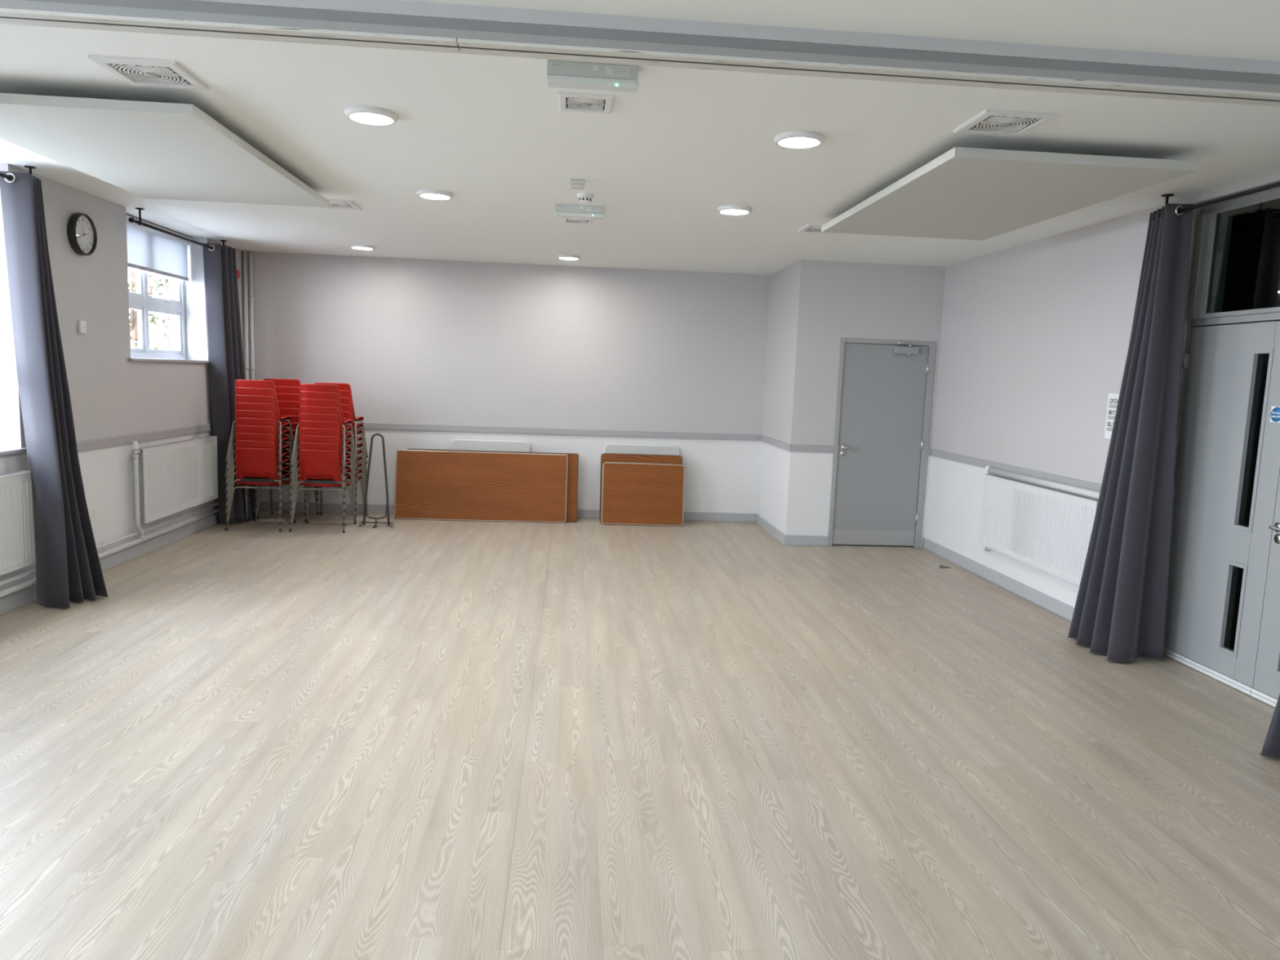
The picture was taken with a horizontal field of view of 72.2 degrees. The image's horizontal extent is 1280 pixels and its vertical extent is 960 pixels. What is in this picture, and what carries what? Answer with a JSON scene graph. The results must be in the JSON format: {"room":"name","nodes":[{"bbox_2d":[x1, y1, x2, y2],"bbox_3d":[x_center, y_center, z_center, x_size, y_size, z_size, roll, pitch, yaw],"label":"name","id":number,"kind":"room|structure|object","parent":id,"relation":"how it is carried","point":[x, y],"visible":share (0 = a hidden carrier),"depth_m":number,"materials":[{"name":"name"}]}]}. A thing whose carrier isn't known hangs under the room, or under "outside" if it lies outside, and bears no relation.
{"room":"community hall","nodes":[
{"label":"community hall","id":0,"kind":"room"},
{"bbox_2d":[0,163,244,598],"bbox_3d":[-3.941,-0.227,2.656,0.340,2.808,14.314,2,7,-5],"label":"wall","id":1,"kind":"structure","parent":0,"point":[112,395],"depth_m":6.71,"materials":[{"name":"paint"}]},
{"bbox_2d":[0,470,36,575],"bbox_3d":[-3.918,0.329,4.947,0.102,0.604,1.518,2,7,-5],"label":"radiator","id":2,"kind":"object","parent":1,"relation":"attached to","point":[17,526],"visible":1,"depth_m":5.51,"materials":[{"name":"metal"}]},
{"bbox_2d":[0,470,28,476],"bbox_3d":[-3.896,0.035,4.913,0.070,0.012,1.512,2,7,-5],"label":"grille","id":3,"kind":"object","parent":2,"relation":"attached to","point":[23,473],"depth_m":5.52,"materials":[{"name":"metal"}]},
{"bbox_2d":[66,213,97,255],"bbox_3d":[-3.993,-1.759,6.282,0.055,0.294,0.294,2,7,-5],"label":"wall clock","id":4,"kind":"object","parent":1,"relation":"attached to","point":[82,233],"visible":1,"depth_m":6.26,"materials":[{"name":"black plastic"}]},
{"bbox_2d":[0,513,217,614],"bbox_3d":[-3.803,1.134,2.731,0.020,0.100,14.114,2,7,-5],"label":"baseboard","id":5,"kind":"structure","parent":1,"relation":"attached to","point":[11,602],"depth_m":7.13,"materials":[{"name":"grey paint"}]},
{"bbox_2d":[0,502,217,586],"bbox_3d":[-4.053,0.535,6.319,0.065,0.034,6.200,2,7,-5],"label":"pipe","id":6,"kind":"object","parent":1,"relation":"attached to","point":[169,521],"visible":0.65,"depth_m":7.00,"materials":[{"name":"white metal"}]},
{"bbox_2d":[0,508,218,597],"bbox_3d":[-4.053,0.603,6.327,0.070,0.044,6.200,2,7,-5],"label":"pipe","id":7,"kind":"object","parent":1,"relation":"attached to","point":[28,583],"visible":0.62,"depth_m":7.05,"materials":[{"name":"white metal"}]},
{"bbox_2d":[132,440,143,537],"bbox_3d":[-4.071,0.082,7.122,0.052,0.808,0.148,0,7,-17],"label":"riser pipe","id":8,"kind":"object","parent":7,"relation":"attached to","point":[135,443],"visible":1,"depth_m":7.06,"materials":[{"name":"metal"}]},
{"bbox_2d":[76,423,212,452],"bbox_3d":[-4.162,-0.405,7.696,0.018,0.070,3.859,2,7,-5],"label":"rail","id":9,"kind":"object","parent":1,"relation":"attached to","point":[83,446],"visible":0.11,"depth_m":7.22,"materials":[{"name":"grey paint"}]},
{"bbox_2d":[128,268,208,363],"bbox_3d":[-4.271,-1.654,7.761,0.325,1.203,1.655,2,7,-5],"label":"window","id":10,"kind":"structure","parent":1,"relation":"in","point":[140,301],"depth_m":7.88,"materials":[{"name":"grey paint"}]},
{"bbox_2d":[126,215,192,306],"bbox_3d":[-4.304,-1.914,7.727,0.070,0.655,1.531,2,7,-5],"label":"roller blind","id":11,"kind":"object","parent":10,"relation":"attached to","point":[148,250],"visible":0.73,"depth_m":7.82,"materials":[{"name":"white fabric"}]},
{"bbox_2d":[137,435,217,523],"bbox_3d":[-4.144,-0.038,7.882,0.102,0.614,1.481,2,7,-5],"label":"radiator","id":12,"kind":"object","parent":1,"relation":"attached to","point":[175,477],"visible":0.98,"depth_m":7.74,"materials":[{"name":"metal"}]},
{"bbox_2d":[137,435,214,449],"bbox_3d":[-4.122,-0.337,7.847,0.070,0.012,1.475,2,7,-5],"label":"grille","id":13,"kind":"object","parent":12,"relation":"attached to","point":[169,446],"depth_m":7.81,"materials":[{"name":"metal"}]},
{"bbox_2d":[253,408,299,485],"bbox_3d":[-3.712,-0.365,9.244,0.534,0.807,0.534,1,7,-6],"label":"chair","id":14,"kind":"object","parent":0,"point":[283,411],"visible":0.04,"depth_m":9.00,"materials":[{"name":"plastic"}]},
{"bbox_2d":[253,400,299,478],"bbox_3d":[-3.709,-0.438,9.236,0.534,0.807,0.534,1,7,-5],"label":"chair","id":15,"kind":"object","parent":14,"relation":"on","point":[282,404],"visible":0.13,"depth_m":8.99,"materials":[{"name":"plastic"}]},
{"bbox_2d":[275,393,299,401],"bbox_3d":[-3.706,-0.512,9.228,0.534,0.807,0.534,1,7,-6],"label":"chair","id":16,"kind":"object","parent":15,"relation":"on","point":[280,397],"visible":0.12,"depth_m":8.98,"materials":[{"name":"plastic"}]},
{"bbox_2d":[275,386,299,394],"bbox_3d":[-3.704,-0.586,9.220,0.534,0.807,0.534,1,7,-7],"label":"chair","id":17,"kind":"object","parent":16,"relation":"on","point":[279,389],"visible":0.16,"depth_m":8.98,"materials":[{"name":"plastic"}]},
{"bbox_2d":[263,377,301,386],"bbox_3d":[-3.702,-0.659,9.212,0.534,0.807,0.534,1,7,-7],"label":"chair","id":18,"kind":"object","parent":17,"relation":"on","point":[277,382],"visible":0.23,"depth_m":8.96,"materials":[{"name":"plastic"}]},
{"bbox_2d":[247,251,769,513],"bbox_3d":[-1.405,-0.994,9.888,5.833,2.808,0.200,2,7,-5],"label":"wall","id":19,"kind":"structure","parent":0,"point":[420,341],"depth_m":9.76,"materials":[{"name":"paint"}]},
{"bbox_2d":[242,250,249,379],"bbox_3d":[-4.266,-1.055,9.523,0.054,2.808,0.054,2,7,-5],"label":"pipe","id":20,"kind":"object","parent":19,"relation":"attached to","point":[244,252],"visible":0.51,"depth_m":9.42,"materials":[{"name":"white metal"}]},
{"bbox_2d":[248,250,254,380],"bbox_3d":[-4.206,-1.053,9.528,0.046,2.808,0.046,2,7,-5],"label":"pipe","id":21,"kind":"object","parent":19,"relation":"attached to","point":[251,255],"visible":0.59,"depth_m":9.43,"materials":[{"name":"white metal"}]},
{"bbox_2d":[258,501,755,522],"bbox_3d":[-1.496,0.362,9.935,5.693,0.100,0.020,2,7,-5],"label":"baseboard","id":22,"kind":"structure","parent":19,"relation":"attached to","point":[263,506],"depth_m":9.82,"materials":[{"name":"grey paint"}]},
{"bbox_2d":[354,422,759,440],"bbox_3d":[-1.462,-0.559,9.826,5.697,0.070,0.018,2,7,-5],"label":"rail","id":23,"kind":"object","parent":19,"relation":"attached to","point":[366,425],"visible":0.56,"depth_m":9.86,"materials":[{"name":"grey paint"}]},
{"bbox_2d":[546,60,638,79],"bbox_3d":[-0.182,-1.563,3.367,0.345,0.052,0.071,2,7,-5],"label":"housing","id":24,"kind":"object","parent":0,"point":[556,69],"depth_m":3.33,"materials":[{"name":"white plastic"}]},
{"bbox_2d":[0,510,1279,959],"bbox_3d":[-0.265,1.338,3.029,7.830,0.120,14.514,2,7,-5],"label":"floor","id":25,"kind":"structure","parent":0,"point":[584,739],"depth_m":3.73,"materials":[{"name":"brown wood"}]},
{"bbox_2d":[225,447,296,531],"bbox_3d":[-3.765,0.067,8.734,0.534,0.807,0.534,2,7,-4],"label":"chair","id":26,"kind":"object","parent":25,"relation":"on","point":[251,462],"visible":0.82,"depth_m":8.55,"materials":[{"name":"plastic"}]},
{"bbox_2d":[225,440,296,524],"bbox_3d":[-3.760,-0.005,8.727,0.534,0.807,0.534,2,7,-4],"label":"chair","id":27,"kind":"object","parent":26,"relation":"on","point":[238,443],"visible":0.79,"depth_m":8.53,"materials":[{"name":"plastic"}]},
{"bbox_2d":[225,432,296,516],"bbox_3d":[-3.757,-0.078,8.719,0.534,0.807,0.534,2,7,-4],"label":"chair","id":28,"kind":"object","parent":27,"relation":"on","point":[238,436],"visible":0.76,"depth_m":8.48,"materials":[{"name":"plastic"}]},
{"bbox_2d":[225,425,297,509],"bbox_3d":[-3.752,-0.150,8.711,0.534,0.807,0.534,2,7,-4],"label":"chair","id":29,"kind":"object","parent":28,"relation":"on","point":[238,428],"visible":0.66,"depth_m":8.48,"materials":[{"name":"plastic"}]},
{"bbox_2d":[225,417,290,502],"bbox_3d":[-3.749,-0.222,8.704,0.534,0.807,0.534,2,7,-5],"label":"chair","id":30,"kind":"object","parent":29,"relation":"on","point":[238,421],"visible":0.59,"depth_m":8.47,"materials":[{"name":"plastic"}]},
{"bbox_2d":[224,409,291,494],"bbox_3d":[-3.748,-0.294,8.696,0.534,0.807,0.534,2,7,-4],"label":"chair","id":31,"kind":"object","parent":30,"relation":"on","point":[239,413],"visible":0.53,"depth_m":8.46,"materials":[{"name":"plastic"}]},
{"bbox_2d":[224,402,292,487],"bbox_3d":[-3.744,-0.367,8.688,0.534,0.807,0.534,2,7,-4],"label":"chair","id":32,"kind":"object","parent":31,"relation":"on","point":[238,406],"visible":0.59,"depth_m":8.46,"materials":[{"name":"plastic"}]},
{"bbox_2d":[224,395,292,479],"bbox_3d":[-3.745,-0.439,8.680,0.534,0.807,0.534,1,7,-5],"label":"chair","id":33,"kind":"object","parent":32,"relation":"on","point":[238,398],"visible":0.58,"depth_m":8.44,"materials":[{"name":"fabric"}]},
{"bbox_2d":[225,386,293,472],"bbox_3d":[-3.734,-0.511,8.673,0.534,0.807,0.534,2,7,-5],"label":"chair","id":34,"kind":"object","parent":33,"relation":"on","point":[239,390],"visible":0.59,"depth_m":8.44,"materials":[{"name":"plastic"}]},
{"bbox_2d":[225,379,293,464],"bbox_3d":[-3.731,-0.583,8.665,0.534,0.807,0.534,2,7,-4],"label":"chair","id":35,"kind":"object","parent":34,"relation":"on","point":[238,383],"visible":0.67,"depth_m":8.45,"materials":[{"name":"plastic"}]},
{"bbox_2d":[253,444,319,521],"bbox_3d":[-3.727,0.003,9.283,0.534,0.807,0.534,1,7,-6],"label":"chair","id":36,"kind":"object","parent":25,"relation":"on","point":[282,451],"visible":0.2,"depth_m":9.12,"materials":[{"name":"plastic"}]},
{"bbox_2d":[288,449,355,533],"bbox_3d":[-3.163,0.083,8.783,0.534,0.807,0.534,2,7,-4],"label":"chair","id":37,"kind":"object","parent":25,"relation":"on","point":[313,464],"visible":0.84,"depth_m":8.60,"materials":[{"name":"plastic"}]},
{"bbox_2d":[288,442,355,525],"bbox_3d":[-3.161,0.013,8.775,0.534,0.807,0.534,1,7,-5],"label":"chair","id":38,"kind":"object","parent":37,"relation":"on","point":[303,446],"visible":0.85,"depth_m":8.59,"materials":[{"name":"plastic"}]},
{"bbox_2d":[288,435,356,518],"bbox_3d":[-3.154,-0.057,8.768,0.534,0.807,0.534,2,7,-4],"label":"chair","id":39,"kind":"object","parent":38,"relation":"on","point":[303,438],"visible":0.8,"depth_m":8.54,"materials":[{"name":"plastic"}]},
{"bbox_2d":[289,427,356,511],"bbox_3d":[-3.149,-0.128,8.761,0.534,0.807,0.534,2,7,-5],"label":"chair","id":40,"kind":"object","parent":39,"relation":"on","point":[303,431],"visible":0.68,"depth_m":8.53,"materials":[{"name":"plastic"}]},
{"bbox_2d":[288,413,355,497],"bbox_3d":[-3.148,-0.268,8.745,0.534,0.807,0.534,2,7,-5],"label":"chair","id":41,"kind":"object","parent":40,"relation":"on","point":[303,416],"visible":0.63,"depth_m":8.51,"materials":[{"name":"plastic"}]},
{"bbox_2d":[289,405,356,489],"bbox_3d":[-3.141,-0.338,8.738,0.534,0.807,0.534,1,7,-5],"label":"chair","id":42,"kind":"object","parent":41,"relation":"on","point":[303,409],"visible":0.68,"depth_m":8.51,"materials":[{"name":"plastic"}]},
{"bbox_2d":[289,398,357,483],"bbox_3d":[-3.135,-0.409,8.731,0.534,0.807,0.534,2,7,-4],"label":"chair","id":43,"kind":"object","parent":42,"relation":"on","point":[303,402],"visible":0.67,"depth_m":8.50,"materials":[{"name":"plastic"}]},
{"bbox_2d":[289,391,357,475],"bbox_3d":[-3.134,-0.479,8.723,0.534,0.807,0.534,2,7,-4],"label":"chair","id":44,"kind":"object","parent":43,"relation":"on","point":[303,394],"visible":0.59,"depth_m":8.49,"materials":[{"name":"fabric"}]},
{"bbox_2d":[289,383,356,468],"bbox_3d":[-3.130,-0.549,8.716,0.534,0.807,0.534,2,7,-5],"label":"chair","id":45,"kind":"object","parent":44,"relation":"on","point":[303,387],"visible":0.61,"depth_m":8.50,"materials":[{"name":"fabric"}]},
{"bbox_2d":[288,420,356,504],"bbox_3d":[-3.150,-0.198,8.753,0.534,0.807,0.534,2,7,-5],"label":"chair","id":46,"kind":"object","parent":40,"relation":"on","point":[303,424],"visible":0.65,"depth_m":8.52,"materials":[{"name":"plastic"}]},
{"bbox_2d":[304,445,364,523],"bbox_3d":[-3.220,0.017,9.324,0.534,0.807,0.534,2,7,-4],"label":"chair","id":47,"kind":"object","parent":25,"relation":"on","point":[358,477],"visible":0.19,"depth_m":9.48,"materials":[{"name":"plastic"}]},
{"bbox_2d":[304,411,366,489],"bbox_3d":[-3.205,-0.338,9.286,0.534,0.807,0.534,2,7,-4],"label":"chair","id":48,"kind":"object","parent":47,"relation":"on","point":[345,414],"visible":0.2,"depth_m":9.30,"materials":[{"name":"plastic"}]},
{"bbox_2d":[341,404,367,480],"bbox_3d":[-3.196,-0.409,9.279,0.534,0.807,0.534,2,7,-3],"label":"chair","id":49,"kind":"object","parent":48,"relation":"on","point":[345,407],"visible":0.24,"depth_m":9.15,"materials":[{"name":"plastic"}]},
{"bbox_2d":[340,397,367,475],"bbox_3d":[-3.199,-0.480,9.271,0.534,0.807,0.534,2,7,-4],"label":"chair","id":50,"kind":"object","parent":49,"relation":"on","point":[344,400],"visible":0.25,"depth_m":9.08,"materials":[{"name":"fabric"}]},
{"bbox_2d":[339,390,367,468],"bbox_3d":[-3.194,-0.551,9.264,0.534,0.807,0.534,2,7,-4],"label":"chair","id":51,"kind":"object","parent":50,"relation":"on","point":[344,393],"visible":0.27,"depth_m":9.10,"materials":[{"name":"plastic"}]},
{"bbox_2d":[314,382,368,457],"bbox_3d":[-3.189,-0.622,9.256,0.534,0.807,0.534,2,7,-3],"label":"chair","id":52,"kind":"object","parent":51,"relation":"on","point":[341,386],"visible":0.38,"depth_m":9.09,"materials":[{"name":"plastic"}]},
{"bbox_2d":[358,433,394,528],"bbox_3d":[-2.688,0.005,8.929,0.342,0.956,0.166,2,7,-5],"label":"trolley","id":53,"kind":"object","parent":25,"relation":"on","point":[387,511],"visible":1,"depth_m":8.97,"materials":[{"name":"grey metal"}]},
{"bbox_2d":[393,449,568,523],"bbox_3d":[-1.728,0.069,9.585,1.858,0.742,0.180,2,7,-5],"label":"folding table","id":54,"kind":"object","parent":25,"relation":"on","point":[430,485],"visible":1,"depth_m":9.56,"materials":[{"name":"brown wood"}]},
{"bbox_2d":[449,439,529,452],"bbox_3d":[-1.682,-0.012,9.803,0.883,0.865,0.114,2,7,-5],"label":"radiator","id":55,"kind":"object","parent":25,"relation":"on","point":[455,444],"visible":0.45,"depth_m":9.78,"materials":[{"name":"metal"}]},
{"bbox_2d":[406,448,578,521],"bbox_3d":[-1.627,0.059,9.658,1.883,0.751,0.162,2,7,-5],"label":"folding table","id":56,"kind":"object","parent":25,"relation":"on","point":[573,458],"visible":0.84,"depth_m":9.71,"materials":[{"name":"brown wood"}]},
{"bbox_2d":[599,453,682,523],"bbox_3d":[0.010,0.099,9.748,0.908,0.768,0.150,2,7,-5],"label":"folding table","id":57,"kind":"object","parent":25,"relation":"on","point":[605,457],"visible":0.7,"depth_m":9.72,"materials":[{"name":"brown wood"}]},
{"bbox_2d":[603,443,679,455],"bbox_3d":[0.010,0.032,9.939,0.863,0.867,0.114,2,7,-5],"label":"table","id":58,"kind":"object","parent":25,"relation":"on","point":[616,448],"visible":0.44,"depth_m":9.92,"materials":[{"name":"plastic"}]},
{"bbox_2d":[600,462,684,526],"bbox_3d":[0.033,0.155,9.676,0.911,0.677,0.154,2,7,-5],"label":"folding table","id":59,"kind":"object","parent":25,"relation":"on","point":[633,493],"visible":1,"depth_m":9.65,"materials":[{"name":"brown wood"}]},
{"bbox_2d":[0,0,1279,275],"bbox_3d":[-0.157,-1.607,2.679,7.830,0.200,14.514,2,7,-5],"label":"ceiling","id":60,"kind":"structure","parent":0,"point":[489,132],"depth_m":4.20,"materials":[{"name":"paint"}]},
{"bbox_2d":[0,165,35,179],"bbox_3d":[-3.787,-1.801,4.606,0.064,0.133,2.019,2,7,-5],"label":"curtain rod","id":61,"kind":"object","parent":60,"relation":"attached to","point":[30,167],"visible":0.35,"depth_m":5.34,"materials":[{"name":"black metal"}]},
{"bbox_2d":[0,170,108,608],"bbox_3d":[-3.766,-0.550,5.686,0.428,2.723,0.394,2,7,-5],"label":"curtain","id":62,"kind":"object","parent":61,"relation":"hanging from","point":[68,568],"visible":1,"depth_m":5.59,"materials":[{"name":"grey fabric"}]},
{"bbox_2d":[88,55,208,89],"bbox_3d":[-2.020,-1.679,3.628,0.330,0.015,0.330,2,7,-5],"label":"ceiling vent","id":63,"kind":"object","parent":60,"relation":"in","point":[146,72],"visible":1,"depth_m":3.60,"materials":[{"name":"plastic"}]},
{"bbox_2d":[0,93,328,207],"bbox_3d":[-2.641,-1.803,4.871,1.205,0.108,2.180,2,7,-5],"label":"acoustic panel","id":64,"kind":"object","parent":60,"relation":"hanging from","point":[147,149],"visible":1,"depth_m":4.51,"materials":[{"name":"fabric"}]},
{"bbox_2d":[128,207,226,248],"bbox_3d":[-4.033,-2.188,7.793,0.064,0.133,1.998,2,7,-5],"label":"curtain rod","id":65,"kind":"object","parent":60,"relation":"attached to","point":[131,220],"visible":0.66,"depth_m":7.32,"materials":[{"name":"black metal"}]},
{"bbox_2d":[202,243,259,523],"bbox_3d":[-4.082,-0.924,8.737,0.224,2.723,0.550,4,7,15],"label":"curtain","id":66,"kind":"object","parent":65,"relation":"hanging from","point":[224,331],"visible":0.73,"depth_m":8.59,"materials":[{"name":"grey fabric"}]},
{"bbox_2d":[317,199,361,210],"bbox_3d":[-2.243,-2.021,6.431,0.323,0.015,0.323,2,7,-5],"label":"ceiling vent","id":67,"kind":"object","parent":60,"relation":"in","point":[333,203],"visible":0.73,"depth_m":6.43,"materials":[{"name":"plastic"}]},
{"bbox_2d":[344,105,398,125],"bbox_3d":[-1.257,-1.703,4.106,0.240,0.026,0.240,2,7,-5],"label":"recessed light","id":68,"kind":"object","parent":60,"relation":"in","point":[369,115],"visible":1,"depth_m":4.07,"materials":[{"name":"white plastic"}]},
{"bbox_2d":[350,112,391,123],"bbox_3d":[-1.258,-1.694,4.107,0.188,0.004,0.188,2,7,-5],"label":"diffuser","id":69,"kind":"object","parent":68,"relation":"attached to","point":[361,117],"depth_m":4.09,"materials":[{"name":"white plastic"}]},
{"bbox_2d":[416,189,453,199],"bbox_3d":[-1.383,-1.923,5.917,0.240,0.026,0.240,2,7,-5],"label":"recessed light","id":70,"kind":"object","parent":60,"relation":"in","point":[434,194],"visible":1,"depth_m":5.86,"materials":[{"name":"white plastic"}]},
{"bbox_2d":[554,204,604,219],"bbox_3d":[-0.426,-1.893,6.186,0.350,0.078,0.082,2,7,-5],"label":"emergency light","id":71,"kind":"object","parent":60,"relation":"attached to","point":[561,210],"visible":1,"depth_m":6.15,"materials":[{"name":"white plastic"}]},
{"bbox_2d":[554,211,604,219],"bbox_3d":[-0.427,-1.868,6.191,0.350,0.026,0.080,2,7,-5],"label":"diffuser","id":72,"kind":"object","parent":71,"relation":"attached to","point":[587,215],"depth_m":6.16,"materials":[{"name":"white plastic"}]},
{"bbox_2d":[558,91,613,113],"bbox_3d":[-0.236,-1.636,3.810,0.233,0.015,0.233,2,7,-5],"label":"ceiling vent","id":73,"kind":"object","parent":60,"relation":"in","point":[575,101],"visible":1,"depth_m":3.79,"materials":[{"name":"plastic"}]},
{"bbox_2d":[546,60,638,92],"bbox_3d":[-0.183,-1.548,3.368,0.353,0.081,0.082,2,7,-5],"label":"emergency light","id":74,"kind":"object","parent":60,"relation":"attached to","point":[560,74],"visible":1,"depth_m":3.34,"materials":[{"name":"white plastic"}]},
{"bbox_2d":[546,74,638,92],"bbox_3d":[-0.184,-1.524,3.372,0.353,0.026,0.080,2,7,-5],"label":"diffuser","id":75,"kind":"object","parent":74,"relation":"attached to","point":[612,82],"depth_m":3.34,"materials":[{"name":"white plastic"}]},
{"bbox_2d":[0,0,1279,106],"bbox_3d":[-0.157,-1.484,2.947,7.180,0.108,0.129,2,7,-5],"label":"beam","id":76,"kind":"structure","parent":60,"relation":"attached to","point":[398,24],"depth_m":2.94,"materials":[{"name":"grey paint"}]},
{"bbox_2d":[717,204,751,215],"bbox_3d":[0.655,-1.867,6.077,0.240,0.026,0.240,2,7,-5],"label":"recessed light","id":77,"kind":"object","parent":60,"relation":"in","point":[733,210],"visible":1,"depth_m":6.02,"materials":[{"name":"white plastic"}]},
{"bbox_2d":[773,130,824,148],"bbox_3d":[0.771,-1.646,4.249,0.240,0.026,0.240,2,7,-5],"label":"recessed light","id":78,"kind":"object","parent":60,"relation":"in","point":[795,139],"visible":1,"depth_m":4.21,"materials":[{"name":"white plastic"}]},
{"bbox_2d":[779,137,818,146],"bbox_3d":[0.771,-1.637,4.250,0.188,0.004,0.188,2,7,-5],"label":"diffuser","id":79,"kind":"object","parent":78,"relation":"attached to","point":[784,142],"depth_m":4.25,"materials":[{"name":"white plastic"}]},
{"bbox_2d":[797,223,837,234],"bbox_3d":[1.406,-1.920,6.707,0.325,0.015,0.325,2,7,-5],"label":"ceiling vent","id":80,"kind":"object","parent":60,"relation":"in","point":[811,228],"visible":0.4,"depth_m":6.71,"materials":[{"name":"plastic"}]},
{"bbox_2d":[952,108,1059,137],"bbox_3d":[1.613,-1.577,3.885,0.326,0.015,0.326,2,7,-5],"label":"ceiling vent","id":81,"kind":"object","parent":60,"relation":"in","point":[1000,122],"visible":1,"depth_m":3.86,"materials":[{"name":"plastic"}]},
{"bbox_2d":[821,146,1199,239],"bbox_3d":[1.978,-1.675,5.218,1.200,0.108,2.210,2,7,-5],"label":"acoustic panel","id":82,"kind":"object","parent":60,"relation":"hanging from","point":[968,193],"visible":1,"depth_m":4.76,"materials":[{"name":"fabric"}]},
{"bbox_2d":[1152,181,1279,219],"bbox_3d":[3.191,-1.494,4.170,0.064,0.133,2.254,2,7,-5],"label":"curtain rod","id":83,"kind":"object","parent":60,"relation":"attached to","point":[1276,184],"visible":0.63,"depth_m":4.72,"materials":[{"name":"black metal"}]},
{"bbox_2d":[1067,203,1193,662],"bbox_3d":[3.058,-0.275,5.469,0.384,2.723,0.588,2,7,-5],"label":"curtain","id":84,"kind":"object","parent":83,"relation":"hanging from","point":[1120,611],"visible":1,"depth_m":5.30,"materials":[{"name":"grey fabric"}]},
{"bbox_2d":[1259,693,1279,758],"bbox_3d":[3.099,-0.050,3.591,0.421,2.723,0.690,2,7,-5],"label":"curtain","id":85,"kind":"object","parent":83,"relation":"hanging from","point":[1271,747],"visible":1,"depth_m":3.98,"materials":[{"name":"grey fabric"}]},
{"bbox_2d":[757,259,811,535],"bbox_3d":[1.511,-0.823,9.345,0.100,2.808,1.362,2,7,-5],"label":"wall","id":86,"kind":"structure","parent":0,"point":[789,286],"depth_m":9.03,"materials":[{"name":"paint"}]},
{"bbox_2d":[755,513,828,546],"bbox_3d":[1.619,0.526,9.507,0.454,0.100,1.382,2,7,-5],"label":"baseboard","id":87,"kind":"structure","parent":86,"relation":"attached to","point":[788,540],"depth_m":8.84,"materials":[{"name":"grey paint"}]},
{"bbox_2d":[760,435,834,453],"bbox_3d":[1.653,-0.395,9.399,0.452,0.070,1.380,2,7,-5],"label":"rail","id":88,"kind":"object","parent":86,"relation":"attached to","point":[789,447],"visible":1,"depth_m":8.73,"materials":[{"name":"grey paint"}]},
{"bbox_2d":[795,260,946,547],"bbox_3d":[2.280,-0.727,8.778,1.347,2.808,0.100,2,7,-5],"label":"wall","id":89,"kind":"structure","parent":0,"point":[847,300],"depth_m":8.64,"materials":[{"name":"paint"}]},
{"bbox_2d":[827,337,936,547],"bbox_3d":[2.415,-0.357,8.796,0.971,2.078,0.164,2,7,-5],"label":"door","id":90,"kind":"structure","parent":89,"relation":"attached to","point":[885,389],"depth_m":8.79,"materials":[{"name":"paint"}]},
{"bbox_2d":[925,171,1279,607],"bbox_3d":[3.588,0.063,2.534,0.300,2.808,12.852,2,7,-5],"label":"wall","id":91,"kind":"structure","parent":0,"point":[1035,336],"depth_m":6.92,"materials":[{"name":"paint"}]},
{"bbox_2d":[920,537,1074,621],"bbox_3d":[3.372,1.408,2.630,0.042,0.100,12.752,2,7,-5],"label":"baseboard","id":92,"kind":"structure","parent":91,"relation":"attached to","point":[1065,611],"depth_m":7.26,"materials":[{"name":"grey paint"}]},
{"bbox_2d":[928,448,1101,492],"bbox_3d":[3.046,-0.081,7.188,0.042,0.070,3.322,2,7,-5],"label":"rail","id":93,"kind":"object","parent":91,"relation":"attached to","point":[981,463],"visible":0.73,"depth_m":7.12,"materials":[{"name":"grey paint"}]},
{"bbox_2d":[978,466,1098,586],"bbox_3d":[3.040,0.310,6.741,0.102,0.673,1.665,2,7,-5],"label":"radiator","id":94,"kind":"object","parent":91,"relation":"attached to","point":[1046,529],"visible":0.9,"depth_m":6.61,"materials":[{"name":"metal"}]},
{"bbox_2d":[987,474,1098,502],"bbox_3d":[3.040,0.052,6.685,0.070,0.012,1.610,2,7,-5],"label":"grille","id":95,"kind":"object","parent":94,"relation":"attached to","point":[1070,496],"depth_m":6.60,"materials":[{"name":"metal"}]},
{"bbox_2d":[987,467,1099,498],"bbox_3d":[3.067,0.055,6.445,0.047,0.071,2.176,2,7,-5],"label":"radiator top","id":96,"kind":"object","parent":94,"relation":"attached to","point":[1090,493],"visible":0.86,"depth_m":6.55,"materials":[{"name":"white metal"}]},
{"bbox_2d":[1104,393,1119,439],"bbox_3d":[3.181,-0.424,5.862,0.002,0.305,0.210,2,7,-5],"label":"poster","id":97,"kind":"object","parent":91,"relation":"attached to","point":[1113,400],"visible":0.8,"depth_m":5.92,"materials":[{"name":"paper"}]},
{"bbox_2d":[1163,188,1279,706],"bbox_3d":[3.443,-0.176,4.682,0.166,2.765,1.635,2,7,-5],"label":"door","id":98,"kind":"structure","parent":91,"relation":"in","point":[1224,349],"depth_m":5.10,"materials":[{"name":"grey paint"}]},
{"bbox_2d":[1222,203,1279,650],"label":"window","id":99,"kind":"structure","parent":0,"point":[1252,282],"depth_m":6.43,"materials":[{"name":"glass"}]},
{"label":"outside","id":100,"kind":"structure","parent":0,"visible":0},
{"bbox_3d":[-33.056,-0.495,12.542,56.110,0.100,90.000,2,7,-5],"label":"ground","id":101,"kind":"structure","parent":100,"visible":0},
{"bbox_2d":[128,266,169,350],"bbox_3d":[-14.507,-4.976,25.001,3.798,7.203,3.687,2,7,-5],"label":"tree","id":102,"kind":"object","parent":101,"relation":"on","point":[132,282],"visible":0.05,"depth_m":24.99,"materials":[{"name":"green plant"}]},
{"bbox_2d":[168,276,173,350],"bbox_3d":[-11.715,-4.272,25.652,1.260,5.850,6.600,2,7,-5],"label":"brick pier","id":103,"kind":"structure","parent":101,"relation":"on","point":[170,291],"depth_m":22.42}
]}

